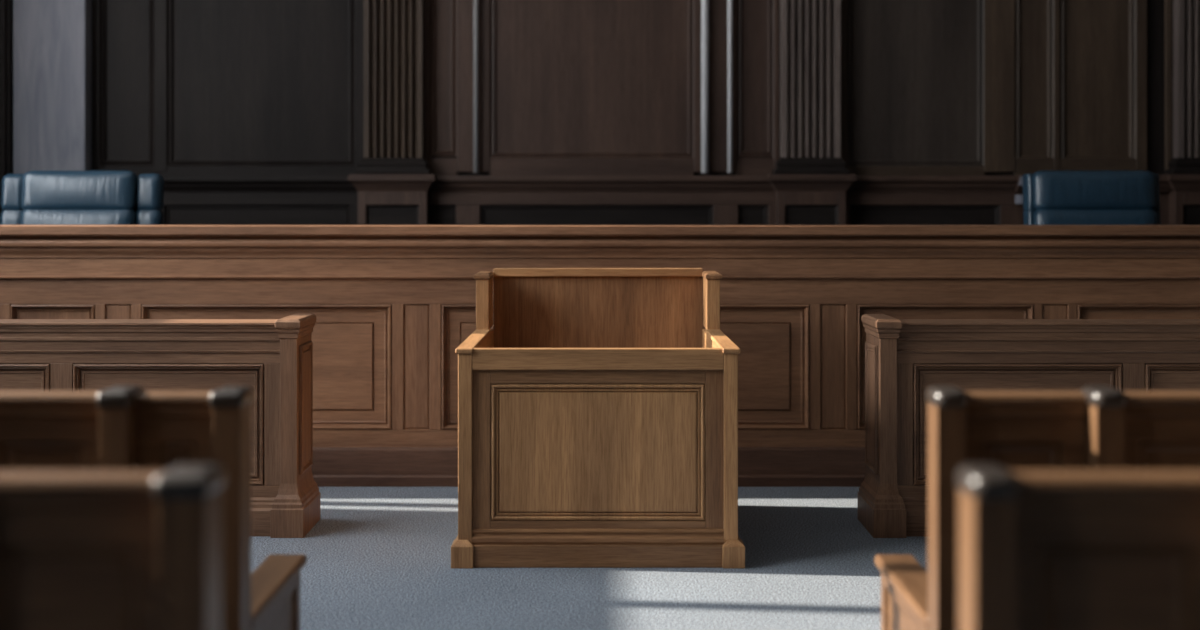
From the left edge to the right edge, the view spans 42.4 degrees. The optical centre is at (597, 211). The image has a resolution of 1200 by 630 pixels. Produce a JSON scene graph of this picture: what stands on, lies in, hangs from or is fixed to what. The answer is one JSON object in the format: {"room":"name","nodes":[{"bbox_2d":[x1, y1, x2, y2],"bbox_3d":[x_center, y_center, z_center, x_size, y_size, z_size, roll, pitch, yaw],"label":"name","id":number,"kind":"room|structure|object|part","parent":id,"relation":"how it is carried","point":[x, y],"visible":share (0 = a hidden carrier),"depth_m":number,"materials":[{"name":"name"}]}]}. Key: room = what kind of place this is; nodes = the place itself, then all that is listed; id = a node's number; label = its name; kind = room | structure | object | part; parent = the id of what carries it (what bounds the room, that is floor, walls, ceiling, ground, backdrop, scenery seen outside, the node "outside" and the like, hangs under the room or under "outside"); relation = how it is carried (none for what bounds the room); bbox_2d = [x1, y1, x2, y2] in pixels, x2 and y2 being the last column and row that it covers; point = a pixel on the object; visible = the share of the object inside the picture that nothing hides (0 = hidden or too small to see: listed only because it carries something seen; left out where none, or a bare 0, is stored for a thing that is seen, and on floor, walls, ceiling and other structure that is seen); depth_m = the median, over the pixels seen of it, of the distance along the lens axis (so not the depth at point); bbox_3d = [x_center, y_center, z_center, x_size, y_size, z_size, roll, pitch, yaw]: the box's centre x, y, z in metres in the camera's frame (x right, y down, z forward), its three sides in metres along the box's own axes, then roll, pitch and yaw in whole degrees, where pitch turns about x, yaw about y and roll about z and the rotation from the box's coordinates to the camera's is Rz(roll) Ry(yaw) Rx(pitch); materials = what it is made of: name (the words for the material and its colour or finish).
{"room":"courtroom","nodes":[
{"label":"courtroom","id":0,"kind":"room"},
{"bbox_2d":[251,487,927,629],"bbox_3d":[0.300,1.360,3.900,10.800,0.620,14.400,0,0,0],"label":"floor","id":1,"kind":"structure","parent":0,"point":[379,558],"depth_m":6.18,"materials":[{"name":"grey carpet"}]},
{"bbox_2d":[0,171,163,224],"bbox_3d":[-3.190,0.398,9.263,0.990,1.305,0.786,0,0,0],"label":"chair","id":2,"kind":"object","parent":1,"relation":"on","point":[31,197],"visible":0.46,"depth_m":9.44,"materials":[{"name":"blue leather"}]},
{"bbox_3d":[-3.190,0.261,9.473,0.690,0.578,0.193,0,0,0],"label":"backrest","id":3,"kind":"part","parent":2,"relation":"part of","materials":[{"name":"blue leather"}]},
{"bbox_2d":[0,464,225,629],"bbox_3d":[-1.826,0.955,3.010,2.348,1.030,0.859,0,0,0],"label":"pew","id":4,"kind":"object","parent":1,"relation":"on","point":[80,550],"visible":1,"depth_m":2.67,"materials":[{"name":"brown wood"}]},
{"bbox_3d":[-0.919,0.922,2.689,0.361,0.815,0.038,0,0,0],"label":"panel","id":5,"kind":"part","parent":4,"relation":"part of","materials":[{"name":"brown wood"}]},
{"bbox_3d":[-1.849,0.485,2.690,2.301,0.059,0.084,0,0,0],"label":"rail","id":6,"kind":"part","parent":4,"relation":"part of","materials":[{"name":"brown wood"}]},
{"bbox_3d":[-0.699,0.970,2.650,0.080,1.000,0.120,0,0,0],"label":"post","id":7,"kind":"part","parent":4,"relation":"part of","materials":[{"name":"brown wood"}]},
{"bbox_2d":[0,386,306,629],"bbox_3d":[-2.236,0.955,4.221,2.727,1.030,0.859,0,0,0],"label":"pew","id":8,"kind":"object","parent":1,"relation":"on","point":[117,428],"visible":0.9,"depth_m":3.87,"materials":[{"name":"brown wood"}]},
{"bbox_3d":[-1.393,0.922,3.899,0.333,0.815,0.038,0,0,0],"label":"panel","id":9,"kind":"part","parent":8,"relation":"part of","materials":[{"name":"brown wood"}]},
{"bbox_3d":[-2.257,0.485,3.900,2.686,0.059,0.084,0,0,0],"label":"rail","id":10,"kind":"part","parent":8,"relation":"part of","materials":[{"name":"brown wood"}]},
{"bbox_3d":[-1.192,0.970,3.860,0.069,1.000,0.120,0,0,0],"label":"post","id":11,"kind":"part","parent":8,"relation":"part of","materials":[{"name":"brown wood"}]},
{"bbox_3d":[-1.054,0.922,3.899,0.209,0.815,0.038,0,0,0],"label":"panel","id":12,"kind":"part","parent":8,"relation":"part of","materials":[{"name":"brown wood"}]},
{"bbox_3d":[-0.914,0.970,3.860,0.069,1.000,0.120,0,0,0],"label":"post","id":13,"kind":"part","parent":8,"relation":"part of","materials":[{"name":"brown wood"}]},
{"bbox_3d":[-0.914,1.264,4.275,0.044,0.412,0.710,0,0,0],"label":"panel","id":14,"kind":"part","parent":8,"relation":"part of","materials":[{"name":"brown wood"}]},
{"bbox_3d":[-0.934,1.045,4.285,0.116,0.034,0.730,0,0,0],"label":"arm","id":15,"kind":"part","parent":8,"relation":"part of","materials":[{"name":"brown wood"}]},
{"bbox_2d":[0,314,320,537],"bbox_3d":[-3.014,0.978,7.180,3.372,0.984,0.432,0,0,0],"label":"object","id":16,"kind":"structure","parent":1,"relation":"on","point":[272,357],"depth_m":7.04,"materials":[{"name":"brown wood"}]},
{"bbox_3d":[-2.931,0.968,7.051,0.874,0.557,0.045,0,0,0],"label":"panel","id":17,"kind":"part","parent":16,"relation":"part of","materials":[{"name":"brown wood"}]},
{"bbox_3d":[-3.071,0.543,7.094,3.259,0.090,0.172,0,0,0],"label":"rail","id":18,"kind":"part","parent":16,"relation":"part of","materials":[{"name":"brown wood"}]},
{"bbox_3d":[-3.071,0.665,7.093,3.259,0.047,0.114,0,0,0],"label":"rail","id":19,"kind":"part","parent":16,"relation":"part of","materials":[{"name":"brown wood"}]},
{"bbox_3d":[-1.957,0.968,7.051,0.874,0.557,0.045,0,0,0],"label":"panel","id":20,"kind":"part","parent":16,"relation":"part of","materials":[{"name":"brown wood"}]},
{"bbox_3d":[-3.071,1.280,7.093,3.259,0.068,0.114,0,0,0],"label":"rail","id":21,"kind":"part","parent":16,"relation":"part of","materials":[{"name":"brown wood"}]},
{"bbox_3d":[-1.403,1.020,7.180,0.149,0.900,0.432,0,0,0],"label":"post","id":22,"kind":"part","parent":16,"relation":"part of","materials":[{"name":"brown wood"}]},
{"bbox_3d":[-1.355,0.905,7.180,0.015,0.590,0.260,0,0,0],"label":"post panel","id":23,"kind":"part","parent":16,"relation":"part of","materials":[{"name":"brown wood"}]},
{"bbox_2d":[451,268,744,567],"bbox_3d":[0.000,0.876,7.070,1.214,1.188,1.400,0,0,0],"label":"box","id":24,"kind":"object","parent":1,"relation":"on","point":[598,411],"visible":1,"depth_m":6.42,"materials":[{"name":"brown wood"}]},
{"bbox_3d":[-0.551,0.981,6.430,0.058,0.798,0.060,0,0,0],"label":"post","id":25,"kind":"part","parent":24,"relation":"part of","materials":[{"name":"brown wood"}]},
{"bbox_3d":[0.000,1.300,6.435,0.894,0.031,0.030,0,0,0],"label":"rail","id":26,"kind":"part","parent":24,"relation":"part of","materials":[{"name":"brown wood"}]},
{"bbox_3d":[0.000,0.684,6.435,0.894,0.058,0.030,0,0,0],"label":"rail","id":27,"kind":"part","parent":24,"relation":"part of","materials":[{"name":"brown wood"}]},
{"bbox_3d":[0.000,0.611,6.428,1.044,0.088,0.053,0,0,0],"label":"rail","id":28,"kind":"part","parent":24,"relation":"part of","materials":[{"name":"brown wood"}]},
{"bbox_3d":[0.000,0.999,6.433,0.894,0.571,0.030,0,0,0],"label":"panel","id":29,"kind":"part","parent":24,"relation":"part of","materials":[{"name":"brown wood"}]},
{"bbox_3d":[0.000,1.347,6.423,1.044,0.063,0.054,0,0,0],"label":"moulding","id":30,"kind":"part","parent":24,"relation":"part of","materials":[{"name":"brown wood"}]},
{"bbox_3d":[0.000,0.302,7.737,1.044,0.040,0.065,0,0,0],"label":"rail","id":31,"kind":"part","parent":24,"relation":"part of","materials":[{"name":"brown wood"}]},
{"bbox_3d":[0.000,0.845,7.745,1.044,1.050,0.030,0,0,0],"label":"panel","id":32,"kind":"part","parent":24,"relation":"part of","materials":[{"name":"brown wood"}]},
{"bbox_3d":[0.551,0.981,6.430,0.058,0.798,0.060,0,0,0],"label":"post","id":33,"kind":"part","parent":24,"relation":"part of","materials":[{"name":"brown wood"}]},
{"bbox_2d":[0,225,1199,486],"bbox_3d":[0.287,0.771,8.538,10.025,1.397,0.644,0,0,0],"label":"bench","id":34,"kind":"object","parent":1,"relation":"on","point":[393,306],"visible":0.56,"depth_m":8.30,"materials":[{"name":"brown wood"}]},
{"bbox_3d":[-2.930,0.833,8.317,0.457,0.677,0.046,0,0,0],"label":"panel","id":35,"kind":"part","parent":34,"relation":"part of","materials":[{"name":"brown wood"}]},
{"bbox_3d":[-2.579,0.833,8.312,0.140,0.677,0.023,0,0,0],"label":"stile panel","id":36,"kind":"part","parent":34,"relation":"part of","materials":[{"name":"brown wood"}]},
{"bbox_3d":[-1.781,0.833,8.320,1.348,0.677,0.052,0,0,0],"label":"panel","id":37,"kind":"part","parent":34,"relation":"part of","materials":[{"name":"brown wood"}]},
{"bbox_3d":[-0.975,0.833,8.312,0.140,0.677,0.023,0,0,0],"label":"stile panel","id":38,"kind":"part","parent":34,"relation":"part of","materials":[{"name":"brown wood"}]},
{"bbox_3d":[-0.414,0.833,8.320,0.860,0.677,0.052,0,0,0],"label":"panel","id":39,"kind":"part","parent":34,"relation":"part of","materials":[{"name":"brown wood"}]},
{"bbox_3d":[0.290,1.440,8.298,10.020,0.060,0.064,0,0,0],"label":"skirting","id":40,"kind":"part","parent":34,"relation":"part of","materials":[{"name":"brown wood"}]},
{"bbox_3d":[0.290,1.217,8.315,10.020,0.092,0.030,0,0,0],"label":"rail","id":41,"kind":"part","parent":34,"relation":"part of","materials":[{"name":"brown wood"}]},
{"bbox_2d":[0,225,1199,235],"bbox_3d":[0.290,0.101,8.538,10.020,0.056,0.644,0,0,0],"label":"countertop","id":42,"kind":"structure","parent":34,"relation":"on","point":[5,230],"depth_m":8.22,"materials":[{"name":"brown wood"}]},
{"bbox_3d":[0.290,0.426,8.315,10.020,0.136,0.030,0,0,0],"label":"rail","id":43,"kind":"part","parent":34,"relation":"part of","materials":[{"name":"brown wood"}]},
{"bbox_3d":[0.290,0.189,8.281,10.020,0.119,0.098,0,0,0],"label":"cornice","id":44,"kind":"part","parent":34,"relation":"part of","materials":[{"name":"brown wood"}]},
{"bbox_3d":[0.706,0.833,8.320,0.865,0.677,0.052,0,0,0],"label":"panel","id":45,"kind":"part","parent":34,"relation":"part of","materials":[{"name":"brown wood"}]},
{"bbox_3d":[1.265,0.833,8.312,0.140,0.677,0.023,0,0,0],"label":"stile panel","id":46,"kind":"part","parent":34,"relation":"part of","materials":[{"name":"brown wood"}]},
{"bbox_3d":[1.867,0.833,8.320,0.951,0.677,0.052,0,0,0],"label":"panel","id":47,"kind":"part","parent":34,"relation":"part of","materials":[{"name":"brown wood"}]},
{"bbox_3d":[2.458,0.833,8.312,0.140,0.677,0.023,0,0,0],"label":"stile panel","id":48,"kind":"part","parent":34,"relation":"part of","materials":[{"name":"brown wood"}]},
{"bbox_3d":[3.119,0.833,8.320,1.090,0.677,0.052,0,0,0],"label":"panel","id":49,"kind":"part","parent":34,"relation":"part of","materials":[{"name":"brown wood"}]},
{"bbox_2d":[858,314,1199,537],"bbox_3d":[3.221,0.978,7.180,3.958,0.984,0.432,0,0,0],"label":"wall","id":50,"kind":"structure","parent":1,"relation":"on","point":[904,358],"depth_m":7.04,"materials":[{"name":"brown wood"}]},
{"bbox_3d":[1.268,0.905,7.180,0.015,0.590,0.260,0,0,0],"label":"post panel","id":51,"kind":"part","parent":50,"relation":"part of","materials":[{"name":"brown wood"}]},
{"bbox_3d":[1.317,1.020,7.180,0.149,0.900,0.432,0,0,0],"label":"post","id":52,"kind":"part","parent":50,"relation":"part of","materials":[{"name":"brown wood"}]},
{"bbox_3d":[3.277,1.280,7.093,3.845,0.068,0.114,0,0,0],"label":"rail","id":53,"kind":"part","parent":50,"relation":"part of","materials":[{"name":"brown wood"}]},
{"bbox_3d":[1.912,0.968,7.051,0.956,0.557,0.045,0,0,0],"label":"panel","id":54,"kind":"part","parent":50,"relation":"part of","materials":[{"name":"brown wood"}]},
{"bbox_3d":[3.277,0.543,7.094,3.845,0.090,0.172,0,0,0],"label":"rail","id":55,"kind":"part","parent":50,"relation":"part of","materials":[{"name":"brown wood"}]},
{"bbox_3d":[3.277,0.665,7.093,3.845,0.047,0.114,0,0,0],"label":"rail","id":56,"kind":"part","parent":50,"relation":"part of","materials":[{"name":"brown wood"}]},
{"bbox_3d":[2.968,0.968,7.051,0.956,0.557,0.045,0,0,0],"label":"panel","id":57,"kind":"part","parent":50,"relation":"part of","materials":[{"name":"brown wood"}]},
{"bbox_2d":[875,386,1199,629],"bbox_3d":[2.264,0.955,4.221,2.871,1.030,0.859,0,0,0],"label":"pew","id":58,"kind":"object","parent":1,"relation":"on","point":[1093,428],"visible":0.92,"depth_m":3.88,"materials":[{"name":"brown wood"}]},
{"bbox_3d":[0.890,1.045,4.285,0.116,0.034,0.730,0,0,0],"label":"arm","id":59,"kind":"part","parent":58,"relation":"part of","materials":[{"name":"brown wood"}]},
{"bbox_3d":[0.870,1.264,4.275,0.044,0.412,0.710,0,0,0],"label":"panel","id":60,"kind":"part","parent":58,"relation":"part of","materials":[{"name":"brown wood"}]},
{"bbox_3d":[0.871,0.970,3.860,0.069,1.000,0.120,0,0,0],"label":"post","id":61,"kind":"part","parent":58,"relation":"part of","materials":[{"name":"brown wood"}]},
{"bbox_3d":[1.066,0.922,3.899,0.322,0.815,0.038,0,0,0],"label":"panel","id":62,"kind":"part","parent":58,"relation":"part of","materials":[{"name":"brown wood"}]},
{"bbox_3d":[2.285,0.485,3.900,2.830,0.059,0.084,0,0,0],"label":"rail","id":63,"kind":"part","parent":58,"relation":"part of","materials":[{"name":"brown wood"}]},
{"bbox_3d":[1.262,0.970,3.860,0.069,1.000,0.120,0,0,0],"label":"post","id":64,"kind":"part","parent":58,"relation":"part of","materials":[{"name":"brown wood"}]},
{"bbox_3d":[1.478,0.922,3.899,0.364,0.815,0.038,0,0,0],"label":"panel","id":65,"kind":"part","parent":58,"relation":"part of","materials":[{"name":"brown wood"}]},
{"bbox_2d":[957,464,1199,629],"bbox_3d":[1.812,0.955,3.010,2.375,1.030,0.859,0,0,0],"label":"pew","id":66,"kind":"object","parent":1,"relation":"on","point":[1039,550],"visible":1,"depth_m":2.67,"materials":[{"name":"brown wood"}]},
{"bbox_3d":[0.667,0.970,2.650,0.070,1.000,0.120,0,0,0],"label":"post","id":67,"kind":"part","parent":66,"relation":"part of","materials":[{"name":"brown wood"}]},
{"bbox_3d":[1.833,0.485,2.690,2.333,0.059,0.084,0,0,0],"label":"rail","id":68,"kind":"part","parent":66,"relation":"part of","materials":[{"name":"brown wood"}]},
{"bbox_3d":[0.896,0.922,2.689,0.388,0.815,0.038,0,0,0],"label":"panel","id":69,"kind":"part","parent":66,"relation":"part of","materials":[{"name":"brown wood"}]},
{"bbox_2d":[1023,171,1159,224],"bbox_3d":[3.052,0.398,9.263,0.830,1.305,0.786,0,0,0],"label":"chair","id":70,"kind":"object","parent":1,"relation":"on","point":[1049,197],"visible":0.38,"depth_m":9.43,"materials":[{"name":"blue leather"}]},
{"bbox_3d":[3.052,0.261,9.473,0.750,0.578,0.193,0,0,0],"label":"backrest","id":71,"kind":"part","parent":70,"relation":"part of","materials":[{"name":"blue leather"}]},
{"bbox_2d":[91,0,1172,224],"bbox_3d":[0.300,-1.230,10.880,10.800,5.400,0.500,0,0,0],"label":"wall","id":72,"kind":"structure","parent":0,"point":[247,112],"depth_m":10.82,"materials":[{"name":"brown wood"}]},
{"bbox_2d":[0,0,90,223],"bbox_3d":[-4.074,-1.440,10.720,1.069,4.980,0.220,0,0,0],"label":"pillar","id":73,"kind":"structure","parent":72,"relation":"attached to","point":[45,45],"depth_m":10.66,"materials":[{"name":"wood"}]},
{"bbox_3d":[-3.292,-1.876,10.817,0.378,3.108,0.034,0,0,0],"label":"wall panel","id":74,"kind":"part","parent":72,"relation":"part of","materials":[{"name":"brown wood"}]},
{"bbox_3d":[-2.632,-0.287,10.820,1.866,0.070,0.040,0,0,0],"label":"wall rail","id":75,"kind":"part","parent":72,"relation":"part of","materials":[{"name":"brown wood"}]},
{"bbox_3d":[-2.380,0.336,10.811,1.293,0.769,0.034,0,0,0],"label":"dado panel","id":76,"kind":"part","parent":72,"relation":"part of","materials":[{"name":"brown wood"}]},
{"bbox_3d":[-2.356,-1.876,10.817,1.314,3.108,0.034,0,0,0],"label":"wall panel","id":77,"kind":"part","parent":72,"relation":"part of","materials":[{"name":"brown wood"}]},
{"bbox_3d":[-3.225,-0.094,10.807,3.150,0.091,0.045,0,0,0],"label":"dado rail","id":78,"kind":"part","parent":72,"relation":"part of","materials":[{"name":"brown wood"}]},
{"bbox_2d":[348,0,436,224],"bbox_3d":[-1.419,-1.440,10.730,0.595,4.980,0.260,0,0,0],"label":"pilaster","id":79,"kind":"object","parent":72,"relation":"attached to","point":[393,180],"depth_m":10.69,"materials":[{"name":"brown wood"}]},
{"bbox_3d":[-1.419,0.350,10.678,0.365,0.799,0.028,0,0,0],"label":"pedestal panel","id":80,"kind":"part","parent":79,"relation":"part of","materials":[{"name":"brown wood"}]},
{"bbox_3d":[-1.091,0.336,10.811,0.196,0.769,0.034,0,0,0],"label":"dado panel","id":81,"kind":"part","parent":72,"relation":"part of","materials":[{"name":"brown wood"}]},
{"bbox_3d":[-1.097,-0.315,10.820,0.224,0.126,0.040,0,0,0],"label":"wall rail","id":82,"kind":"part","parent":72,"relation":"part of","materials":[{"name":"brown wood"}]},
{"bbox_3d":[-1.080,-1.911,10.817,0.189,3.038,0.034,0,0,0],"label":"wall panel","id":83,"kind":"part","parent":72,"relation":"part of","materials":[{"name":"brown wood"}]},
{"bbox_2d":[473,0,478,172],"bbox_3d":[-0.849,-2.101,10.760,0.036,3.657,0.036,0,0,0],"label":"trim","id":84,"kind":"structure","parent":72,"relation":"attached to","point":[475,2],"depth_m":10.74,"materials":[{"name":"grey metal"}]},
{"bbox_3d":[-0.042,-0.315,10.820,1.426,0.126,0.040,0,0,0],"label":"wall rail","id":85,"kind":"part","parent":72,"relation":"part of","materials":[{"name":"brown wood"}]},
{"bbox_3d":[-0.042,-1.904,10.817,1.426,3.052,0.034,0,0,0],"label":"wall panel","id":86,"kind":"part","parent":72,"relation":"part of","materials":[{"name":"brown wood"}]},
{"bbox_3d":[-0.011,0.336,10.811,1.629,0.769,0.034,0,0,0],"label":"dado panel","id":87,"kind":"part","parent":72,"relation":"part of","materials":[{"name":"brown wood"}]},
{"bbox_2d":[701,0,708,172],"bbox_3d":[0.745,-2.101,10.760,0.052,3.657,0.052,0,0,0],"label":"trim","id":88,"kind":"structure","parent":72,"relation":"attached to","point":[704,3],"depth_m":10.74,"materials":[{"name":"grey metal"}]},
{"bbox_2d":[728,0,731,172],"bbox_3d":[0.919,-2.101,10.760,0.034,3.657,0.034,0,0,0],"label":"trim","id":89,"kind":"structure","parent":72,"relation":"attached to","point":[729,1],"depth_m":10.74,"materials":[{"name":"grey metal"}]},
{"bbox_3d":[1.083,0.336,10.811,0.210,0.769,0.034,0,0,0],"label":"dado panel","id":90,"kind":"part","parent":72,"relation":"part of","materials":[{"name":"brown wood"}]},
{"bbox_3d":[1.115,-0.315,10.820,0.287,0.126,0.040,0,0,0],"label":"wall rail","id":91,"kind":"part","parent":72,"relation":"part of","materials":[{"name":"brown wood"}]},
{"bbox_3d":[1.101,-1.907,10.817,0.259,3.046,0.034,0,0,0],"label":"wall panel","id":92,"kind":"part","parent":72,"relation":"part of","materials":[{"name":"brown wood"}]},
{"bbox_3d":[1.875,-0.094,10.807,7.050,0.091,0.045,0,0,0],"label":"dado rail","id":93,"kind":"part","parent":72,"relation":"part of","materials":[{"name":"brown wood"}]},
{"bbox_2d":[767,0,855,224],"bbox_3d":[1.475,-1.440,10.730,0.595,4.980,0.260,0,0,0],"label":"pilaster","id":94,"kind":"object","parent":72,"relation":"attached to","point":[810,180],"depth_m":10.69,"materials":[{"name":"brown wood"}]},
{"bbox_3d":[1.475,0.350,10.678,0.365,0.799,0.028,0,0,0],"label":"pedestal panel","id":95,"kind":"part","parent":94,"relation":"part of","materials":[{"name":"brown wood"}]},
{"bbox_3d":[2.219,-1.876,10.817,0.958,3.108,0.034,0,0,0],"label":"wall panel","id":96,"kind":"part","parent":72,"relation":"part of","materials":[{"name":"brown wood"}]},
{"bbox_3d":[2.198,-0.287,10.820,1.014,0.070,0.040,0,0,0],"label":"wall rail","id":97,"kind":"part","parent":72,"relation":"part of","materials":[{"name":"brown wood"}]},
{"bbox_3d":[2.286,0.336,10.811,1.048,0.769,0.034,0,0,0],"label":"dado panel","id":98,"kind":"part","parent":72,"relation":"part of","materials":[{"name":"brown wood"}]},
{"bbox_3d":[3.051,-1.890,10.817,0.273,3.080,0.034,0,0,0],"label":"wall panel","id":99,"kind":"part","parent":72,"relation":"part of","materials":[{"name":"brown wood"}]},
{"bbox_3d":[3.338,-0.315,10.820,0.846,0.126,0.040,0,0,0],"label":"wall rail","id":100,"kind":"part","parent":72,"relation":"part of","materials":[{"name":"brown wood"}]},
{"bbox_3d":[3.495,-1.890,10.817,0.531,3.080,0.034,0,0,0],"label":"wall panel","id":101,"kind":"part","parent":72,"relation":"part of","materials":[{"name":"brown wood"}]},
{"bbox_2d":[1159,0,1199,224],"bbox_3d":[4.222,-1.440,10.730,0.595,4.980,0.260,0,0,0],"label":"trim","id":102,"kind":"structure","parent":72,"relation":"attached to","point":[1183,173],"depth_m":10.69,"materials":[{"name":"brown wood"}]},
{"bbox_3d":[4.222,0.350,10.678,0.365,0.799,0.028,0,0,0],"label":"pedestal panel","id":103,"kind":"part","parent":102,"relation":"part of","materials":[{"name":"brown wood"}]}
]}

